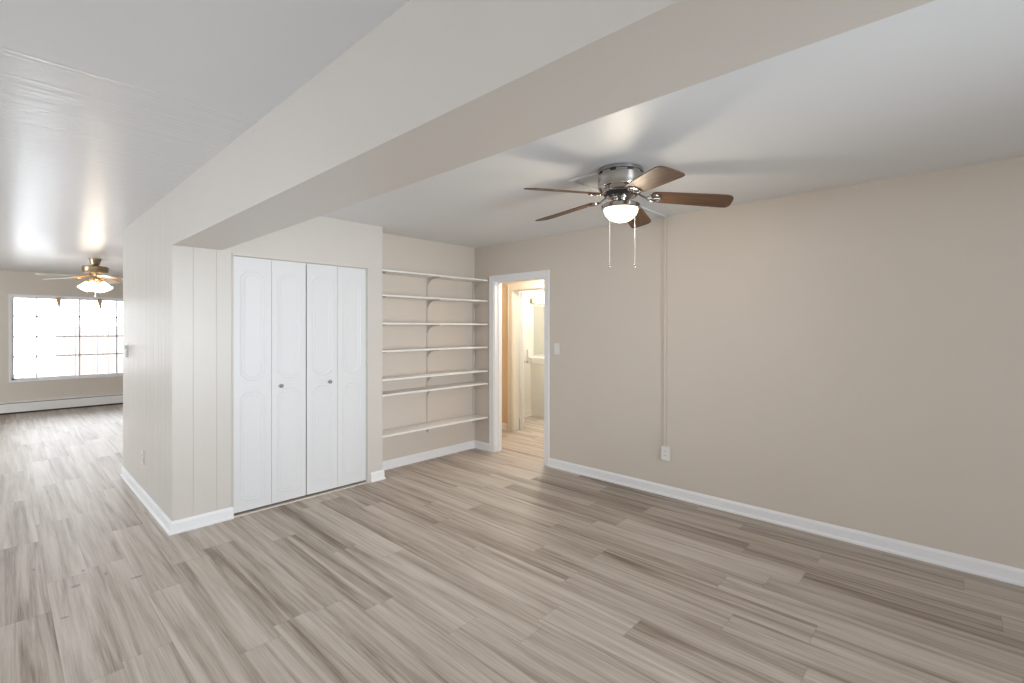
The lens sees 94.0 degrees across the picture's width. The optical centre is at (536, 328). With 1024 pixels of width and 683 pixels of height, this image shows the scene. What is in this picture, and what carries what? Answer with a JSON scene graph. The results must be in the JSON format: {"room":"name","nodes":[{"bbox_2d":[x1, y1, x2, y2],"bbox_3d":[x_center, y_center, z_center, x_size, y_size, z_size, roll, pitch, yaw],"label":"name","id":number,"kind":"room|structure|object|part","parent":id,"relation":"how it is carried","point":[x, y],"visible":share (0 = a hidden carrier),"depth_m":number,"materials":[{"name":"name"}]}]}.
{"room":"empty living room","nodes":[
{"label":"empty living room","id":0,"kind":"room"},
{"bbox_2d":[0,270,122,401],"bbox_3d":[-8.595,0.241,8.634,0.120,2.440,6.700,0,0,42],"label":"wall","id":1,"kind":"structure","parent":0,"point":[11,282],"depth_m":8.39,"materials":[{"name":"beige paint"}]},
{"bbox_2d":[0,393,122,414],"bbox_3d":[-8.557,1.353,8.534,0.070,0.208,6.400,0,0,42],"label":"baseboard heater","id":2,"kind":"object","parent":1,"relation":"attached to","point":[25,406],"visible":0.45,"depth_m":8.52,"materials":[{"name":"white metal"}]},
{"bbox_2d":[9,294,122,382],"bbox_3d":[-8.303,0.173,8.933,0.120,1.504,2.125,0,0,42],"label":"window","id":3,"kind":"structure","parent":1,"relation":"in","point":[11,300],"depth_m":8.42,"materials":[{"name":"white paint"}]},
{"bbox_2d":[55,297,60,307],"bbox_3d":[-8.569,-0.454,8.544,0.006,0.190,0.076,0,0,42],"label":"strip","id":4,"kind":"object","parent":3,"relation":"hanging from","point":[58,299],"visible":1,"depth_m":8.54,"materials":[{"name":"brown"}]},
{"bbox_2d":[11,296,122,374],"bbox_3d":[-8.296,0.156,8.927,0.076,1.410,2.065,0,0,42],"label":"vertical blind","id":5,"kind":"object","parent":3,"relation":"attached to","point":[75,299],"visible":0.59,"depth_m":8.99,"materials":[{"name":"white paint"}]},
{"bbox_2d":[97,299,102,308],"bbox_3d":[-8.204,-0.449,8.955,0.006,0.200,0.076,0,0,42],"label":"strip","id":6,"kind":"object","parent":3,"relation":"hanging from","point":[99,300],"visible":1,"depth_m":8.96,"materials":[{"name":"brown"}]},
{"bbox_2d":[123,191,381,520],"bbox_3d":[-2.255,0.241,5.287,2.026,2.440,3.287,0,0,42],"label":"wall","id":7,"kind":"structure","parent":0,"point":[201,277],"depth_m":3.64,"materials":[{"name":"beige paint"}]},
{"bbox_2d":[123,345,127,357],"bbox_3d":[-3.926,0.221,4.554,0.080,0.120,0.028,0,0,42],"label":"thermostat","id":8,"kind":"object","parent":7,"relation":"attached to","point":[125,347],"visible":1,"depth_m":4.53,"materials":[{"name":"white plastic"}]},
{"bbox_2d":[120,466,233,535],"bbox_3d":[-2.328,1.416,5.204,2.070,0.090,3.109,0,0,42],"label":"baseboard","id":9,"kind":"structure","parent":7,"relation":"attached to","point":[202,520],"depth_m":3.58,"materials":[{"name":"white paint"}]},
{"bbox_2d":[236,256,362,268],"bbox_3d":[-1.994,-0.552,4.107,0.030,0.018,1.098,0,0,42],"label":"track","id":10,"kind":"object","parent":7,"relation":"attached to","point":[236,256],"visible":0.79,"depth_m":4.05,"materials":[{"name":"white metal"}]},
{"bbox_2d":[234,256,305,512],"bbox_3d":[-2.162,0.439,3.886,0.056,1.988,0.544,0,0,42],"label":"bifold door","id":11,"kind":"structure","parent":10,"relation":"hanging from","point":[270,295],"depth_m":3.86,"materials":[{"name":"white paint"}]},
{"bbox_3d":[-2.262,0.439,3.792,0.032,1.988,0.270,0,0,42],"label":"panel","id":12,"kind":"part","parent":11,"relation":"part of","materials":[{"name":"white paint"}]},
{"bbox_3d":[-2.080,0.439,3.996,0.032,1.988,0.270,0,0,42],"label":"panel","id":13,"kind":"part","parent":11,"relation":"part of","materials":[{"name":"white paint"}]},
{"bbox_2d":[306,264,365,494],"bbox_3d":[-1.796,0.439,4.299,0.056,1.988,0.544,0,0,42],"label":"bifold door","id":14,"kind":"structure","parent":10,"relation":"hanging from","point":[335,296],"depth_m":4.28,"materials":[{"name":"white paint"}]},
{"bbox_3d":[-1.895,0.439,4.205,0.032,1.988,0.270,0,0,42],"label":"panel","id":15,"kind":"part","parent":14,"relation":"part of","materials":[{"name":"white paint"}]},
{"bbox_3d":[-1.714,0.439,4.409,0.032,1.988,0.270,0,0,42],"label":"panel","id":16,"kind":"part","parent":14,"relation":"part of","materials":[{"name":"white paint"}]},
{"bbox_2d":[232,252,370,508],"bbox_3d":[-1.994,0.439,4.121,0.112,2.044,1.148,0,0,42],"label":"trim","id":17,"kind":"structure","parent":7,"relation":"attached to","point":[368,268],"depth_m":4.50,"materials":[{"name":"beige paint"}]},
{"bbox_2d":[371,469,385,482],"bbox_3d":[-1.618,1.416,4.658,0.284,0.090,0.148,0,0,42],"label":"baseboard","id":18,"kind":"structure","parent":7,"relation":"attached to","point":[377,475],"depth_m":4.56,"materials":[{"name":"white paint"}]},
{"bbox_2d":[382,233,474,460],"bbox_3d":[-1.270,0.241,5.355,0.120,2.440,1.401,0,0,42],"label":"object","id":19,"kind":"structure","parent":0,"point":[399,253],"depth_m":5.29,"materials":[{"name":"beige paint"}]},
{"bbox_2d":[382,440,474,469],"bbox_3d":[-1.217,1.416,5.308,0.022,0.090,1.401,0,0,42],"label":"baseboard","id":20,"kind":"structure","parent":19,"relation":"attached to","point":[401,461],"depth_m":5.30,"materials":[{"name":"white paint"}]},
{"bbox_2d":[427,277,439,431],"bbox_3d":[-1.135,0.294,5.240,0.235,1.736,0.016,0,0,42],"label":"shelf standard","id":21,"kind":"object","parent":19,"relation":"attached to","point":[432,278],"visible":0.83,"depth_m":5.31,"materials":[{"name":"beige paint"}]},
{"bbox_3d":[-1.219,0.293,5.314,0.010,1.735,0.016,0,0,42],"label":"rail","id":22,"kind":"part","parent":21,"relation":"part of","materials":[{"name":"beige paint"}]},
{"bbox_2d":[382,414,487,437],"bbox_3d":[-1.129,1.058,5.224,0.234,0.018,1.386,0,0,42],"label":"shelf","id":23,"kind":"object","parent":21,"relation":"on","point":[435,424],"visible":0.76,"depth_m":5.14,"materials":[{"name":"white wood"}]},
{"bbox_2d":[382,381,487,396],"bbox_3d":[-1.129,0.658,5.224,0.234,0.018,1.386,0,0,42],"label":"shelf","id":24,"kind":"object","parent":21,"relation":"on","point":[474,383],"visible":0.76,"depth_m":5.13,"materials":[{"name":"white wood"}]},
{"bbox_2d":[382,269,487,281],"bbox_3d":[-1.129,-0.565,5.224,0.234,0.018,1.386,0,0,42],"label":"shelf","id":25,"kind":"object","parent":21,"relation":"on","point":[390,272],"visible":0.76,"depth_m":5.14,"materials":[{"name":"white wood"}]},
{"bbox_2d":[382,369,487,380],"bbox_3d":[-1.129,0.508,5.224,0.234,0.018,1.386,0,0,42],"label":"shelf","id":26,"kind":"object","parent":21,"relation":"on","point":[411,376],"visible":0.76,"depth_m":5.13,"materials":[{"name":"white wood"}]},
{"bbox_2d":[382,294,487,302],"bbox_3d":[-1.129,-0.320,5.224,0.234,0.018,1.386,0,0,42],"label":"shelf","id":27,"kind":"object","parent":21,"relation":"on","point":[383,295],"visible":0.76,"depth_m":5.13,"materials":[{"name":"white wood"}]},
{"bbox_2d":[382,346,487,351],"bbox_3d":[-1.129,0.227,5.224,0.234,0.018,1.386,0,0,42],"label":"shelf","id":28,"kind":"object","parent":21,"relation":"on","point":[461,347],"visible":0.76,"depth_m":5.10,"materials":[{"name":"white wood"}]},
{"bbox_2d":[473,281,485,422],"bbox_3d":[-0.690,0.294,5.741,0.235,1.736,0.016,0,0,42],"label":"shelf standard","id":29,"kind":"object","parent":19,"relation":"attached to","point":[474,283],"visible":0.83,"depth_m":5.81,"materials":[{"name":"beige paint"}]},
{"bbox_2d":[382,323,487,324],"bbox_3d":[-1.129,-0.045,5.224,0.234,0.018,1.386,0,0,42],"label":"shelf","id":30,"kind":"object","parent":29,"relation":"on","point":[382,323],"visible":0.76,"depth_m":5.09,"materials":[{"name":"white wood"}]},
{"bbox_3d":[-0.774,0.293,5.816,0.010,1.735,0.016,0,0,42],"label":"rail","id":31,"kind":"part","parent":29,"relation":"part of","materials":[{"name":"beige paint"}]},
{"bbox_2d":[0,404,1023,682],"bbox_3d":[-2.298,1.511,5.169,14.140,0.100,10.120,0,0,42],"label":"floor","id":32,"kind":"structure","parent":0,"point":[474,565],"depth_m":2.70,"materials":[{"name":"laminate"}]},
{"bbox_2d":[234,481,366,517],"bbox_3d":[-1.985,1.456,4.099,0.054,0.010,1.098,0,0,42],"label":"threshold","id":33,"kind":"object","parent":32,"relation":"on","point":[362,482],"visible":0.86,"depth_m":4.04,"materials":[{"name":"brown wood"}]},
{"bbox_2d":[530,357,543,417],"bbox_3d":[0.520,0.976,8.247,0.564,0.970,1.275,0,0,42],"label":"bathroom vanity","id":34,"kind":"object","parent":32,"relation":"on","point":[537,363],"visible":0.08,"depth_m":7.88,"materials":[{"name":"white paint"}]},
{"bbox_2d":[530,357,543,363],"bbox_3d":[0.514,0.541,8.252,0.549,0.100,1.275,0,0,42],"label":"countertop","id":35,"kind":"structure","parent":34,"relation":"on","point":[533,360],"depth_m":7.87,"materials":[{"name":"beige stone"}]},
{"bbox_2d":[0,0,1023,276],"bbox_3d":[-2.298,-1.029,5.169,14.140,0.100,10.120,0,0,42],"label":"ceiling","id":36,"kind":"structure","parent":0,"point":[935,85],"depth_m":2.24,"materials":[{"name":"white paint"}]},
{"bbox_2d":[35,258,122,296],"bbox_3d":[-6.216,-0.708,6.759,1.259,0.542,1.257,0,0,42],"label":"ceiling fan","id":37,"kind":"object","parent":36,"relation":"hanging from","point":[95,271],"visible":0.99,"depth_m":6.70,"materials":[{"name":"gold metal"}]},
{"bbox_3d":[-6.363,-0.705,6.329,0.135,0.036,0.440,0,3,15],"label":"blade","id":38,"kind":"part","parent":37,"relation":"part of","materials":[{"name":"white wood"}]},
{"bbox_3d":[-6.691,-0.705,6.729,0.440,0.036,0.135,-3,0,-3],"label":"blade","id":39,"kind":"part","parent":37,"relation":"part of","materials":[{"name":"white wood"}]},
{"bbox_3d":[-6.372,-0.588,6.708,0.128,0.153,0.139,0,0,42],"label":"lamp shade","id":40,"kind":"part","parent":37,"relation":"part of","materials":[{"name":"white glass"}]},
{"bbox_3d":[-6.206,-0.588,6.634,0.139,0.153,0.128,0,0,42],"label":"lamp shade","id":41,"kind":"part","parent":37,"relation":"part of","materials":[{"name":"white glass"}]},
{"bbox_3d":[-6.299,-0.588,6.875,0.139,0.153,0.128,0,0,42],"label":"lamp shade","id":42,"kind":"part","parent":37,"relation":"part of","materials":[{"name":"white glass"}]},
{"bbox_3d":[-6.132,-0.588,6.801,0.128,0.153,0.139,0,0,42],"label":"lamp shade","id":43,"kind":"part","parent":37,"relation":"part of","materials":[{"name":"white glass"}]},
{"bbox_3d":[-5.882,-0.705,6.518,0.440,0.036,0.135,4,2,33],"label":"blade","id":44,"kind":"part","parent":37,"relation":"part of","materials":[{"name":"white wood"}]},
{"bbox_3d":[-6.413,-0.705,7.164,0.135,0.036,0.440,0,-3,-21],"label":"blade","id":45,"kind":"part","parent":37,"relation":"part of","materials":[{"name":"white wood"}]},
{"bbox_2d":[172,0,934,249],"bbox_3d":[-0.250,-0.785,1.514,5.985,0.389,0.306,0,0,42],"label":"ceiling beam","id":46,"kind":"structure","parent":36,"relation":"attached to","point":[437,87],"depth_m":1.33,"materials":[{"name":"beige paint"}]},
{"bbox_2d":[524,163,733,267],"bbox_3d":[0.483,-0.672,2.987,1.232,0.614,1.287,0,0,42],"label":"ceiling fan","id":47,"kind":"object","parent":36,"relation":"hanging from","point":[619,183],"visible":1,"depth_m":2.87,"materials":[{"name":"silver metal"}]},
{"bbox_3d":[0.154,-0.787,2.739,0.483,0.040,0.148,-6,3,-30],"label":"blade","id":48,"kind":"part","parent":47,"relation":"part of","materials":[{"name":"brown wood"}]},
{"bbox_3d":[0.203,-0.787,3.237,0.483,0.040,0.148,-7,-4,41],"label":"blade","id":49,"kind":"part","parent":47,"relation":"part of","materials":[{"name":"brown wood"}]},
{"bbox_3d":[0.443,-0.568,2.900,0.004,0.357,0.004,0,0,42],"label":"pull chain","id":50,"kind":"part","parent":47,"relation":"part of","materials":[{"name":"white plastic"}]},
{"bbox_3d":[0.521,-0.698,2.954,0.208,0.082,0.208,0,0,42],"label":"lamp shade","id":51,"kind":"part","parent":47,"relation":"part of","materials":[{"name":"white glass"}]},
{"bbox_3d":[0.691,-0.787,3.344,0.148,0.040,0.483,0,-5,24],"label":"blade","id":52,"kind":"part","parent":47,"relation":"part of","materials":[{"name":"brown wood"}]},
{"bbox_3d":[0.612,-0.787,2.539,0.148,0.040,0.483,0,5,-12],"label":"blade","id":53,"kind":"part","parent":47,"relation":"part of","materials":[{"name":"brown wood"}]},
{"bbox_3d":[0.944,-0.787,2.913,0.483,0.040,0.148,5,0,6],"label":"blade","id":54,"kind":"part","parent":47,"relation":"part of","materials":[{"name":"brown wood"}]},
{"bbox_2d":[502,280,543,429],"bbox_3d":[0.065,0.241,6.481,3.709,2.440,0.120,0,0,42],"label":"wall","id":55,"kind":"structure","parent":0,"point":[504,285],"depth_m":6.86,"materials":[{"name":"beige paint"}]},
{"bbox_2d":[502,423,506,429],"bbox_3d":[-0.712,1.416,7.076,0.740,0.090,0.022,0,0,42],"label":"baseboard","id":56,"kind":"structure","parent":55,"relation":"attached to","point":[504,425],"depth_m":6.85,"materials":[{"name":"white paint"}]},
{"bbox_2d":[508,281,543,430],"bbox_3d":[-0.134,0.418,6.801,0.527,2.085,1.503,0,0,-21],"label":"door frame","id":57,"kind":"structure","parent":55,"relation":"in","point":[513,289],"depth_m":6.79,"materials":[{"name":"white paint"}]},
{"bbox_2d":[519,290,543,411],"bbox_3d":[0.013,0.241,8.179,0.100,2.440,2.350,0,0,42],"label":"wall","id":58,"kind":"structure","parent":0,"point":[528,307],"depth_m":7.92,"materials":[{"name":"white paint"}]},
{"bbox_2d":[519,410,531,417],"bbox_3d":[-0.406,1.416,7.615,0.022,0.090,0.950,0,0,42],"label":"baseboard","id":59,"kind":"structure","parent":58,"relation":"attached to","point":[526,413],"depth_m":7.88,"materials":[{"name":"white paint"}]},
{"bbox_2d":[530,298,543,303],"bbox_3d":[0.287,-0.464,8.290,0.159,0.090,1.020,0,0,42],"label":"vanity light","id":60,"kind":"object","parent":58,"relation":"attached to","point":[532,300],"visible":0.36,"depth_m":7.98,"materials":[{"name":"white glass"}]},
{"bbox_3d":[0.345,-0.464,8.319,0.110,0.090,0.900,0,0,42],"label":"lamp shade","id":61,"kind":"part","parent":60,"relation":"part of","materials":[{"name":"white glass"}]},
{"bbox_2d":[533,306,543,355],"bbox_3d":[0.322,0.041,8.446,0.006,0.840,1.140,0,0,42],"label":"bathroom mirror","id":62,"kind":"object","parent":58,"relation":"attached to","point":[538,311],"visible":0.36,"depth_m":8.11,"materials":[{"name":"beige mirror"}]},
{"bbox_2d":[475,156,1023,568],"bbox_3d":[1.570,0.241,3.851,6.365,2.440,0.120,0,0,42],"label":"wall","id":63,"kind":"structure","parent":0,"point":[849,356],"depth_m":3.39,"materials":[{"name":"beige paint"}]},
{"bbox_2d":[489,270,549,465],"bbox_3d":[-0.168,0.422,5.394,0.920,2.077,0.154,0,0,42],"label":"door frame","id":64,"kind":"structure","parent":63,"relation":"in","point":[495,286],"depth_m":5.61,"materials":[{"name":"white paint"}]},
{"bbox_2d":[554,343,559,354],"bbox_3d":[0.207,0.218,4.974,0.072,0.118,0.010,0,0,42],"label":"light switch","id":65,"kind":"object","parent":63,"relation":"attached to","point":[556,345],"visible":1,"depth_m":4.97,"materials":[{"name":"white plastic"}]},
{"bbox_2d":[568,172,665,445],"bbox_3d":[0.749,0.024,3.582,0.233,2.006,1.372,0,0,42],"label":"cable raceway","id":66,"kind":"object","parent":63,"relation":"attached to","point":[573,180],"visible":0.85,"depth_m":4.15,"materials":[{"name":"beige paint"}]},
{"bbox_2d":[661,446,670,460],"bbox_3d":[1.121,1.086,4.143,0.074,0.118,0.040,0,0,42],"label":"wall outlet","id":67,"kind":"object","parent":63,"relation":"attached to","point":[665,450],"visible":1,"depth_m":4.13,"materials":[{"name":"white plastic"}]},
{"bbox_2d":[475,440,1023,586],"bbox_3d":[1.568,1.416,3.758,6.245,0.090,0.022,0,0,42],"label":"baseboard","id":68,"kind":"structure","parent":63,"relation":"attached to","point":[984,568],"depth_m":3.38,"materials":[{"name":"white paint"}]},
{"label":"outside","id":69,"kind":"structure","parent":0,"visible":0},
{"bbox_2d":[14,373,55,377],"bbox_3d":[-12.916,1.671,12.805,11.880,0.180,14.000,0,0,42],"label":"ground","id":70,"kind":"structure","parent":69,"point":[39,374],"depth_m":15.92,"materials":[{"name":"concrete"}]},
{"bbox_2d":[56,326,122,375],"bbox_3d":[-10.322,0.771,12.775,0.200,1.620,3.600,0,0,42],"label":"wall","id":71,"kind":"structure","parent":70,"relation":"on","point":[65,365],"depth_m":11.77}
]}

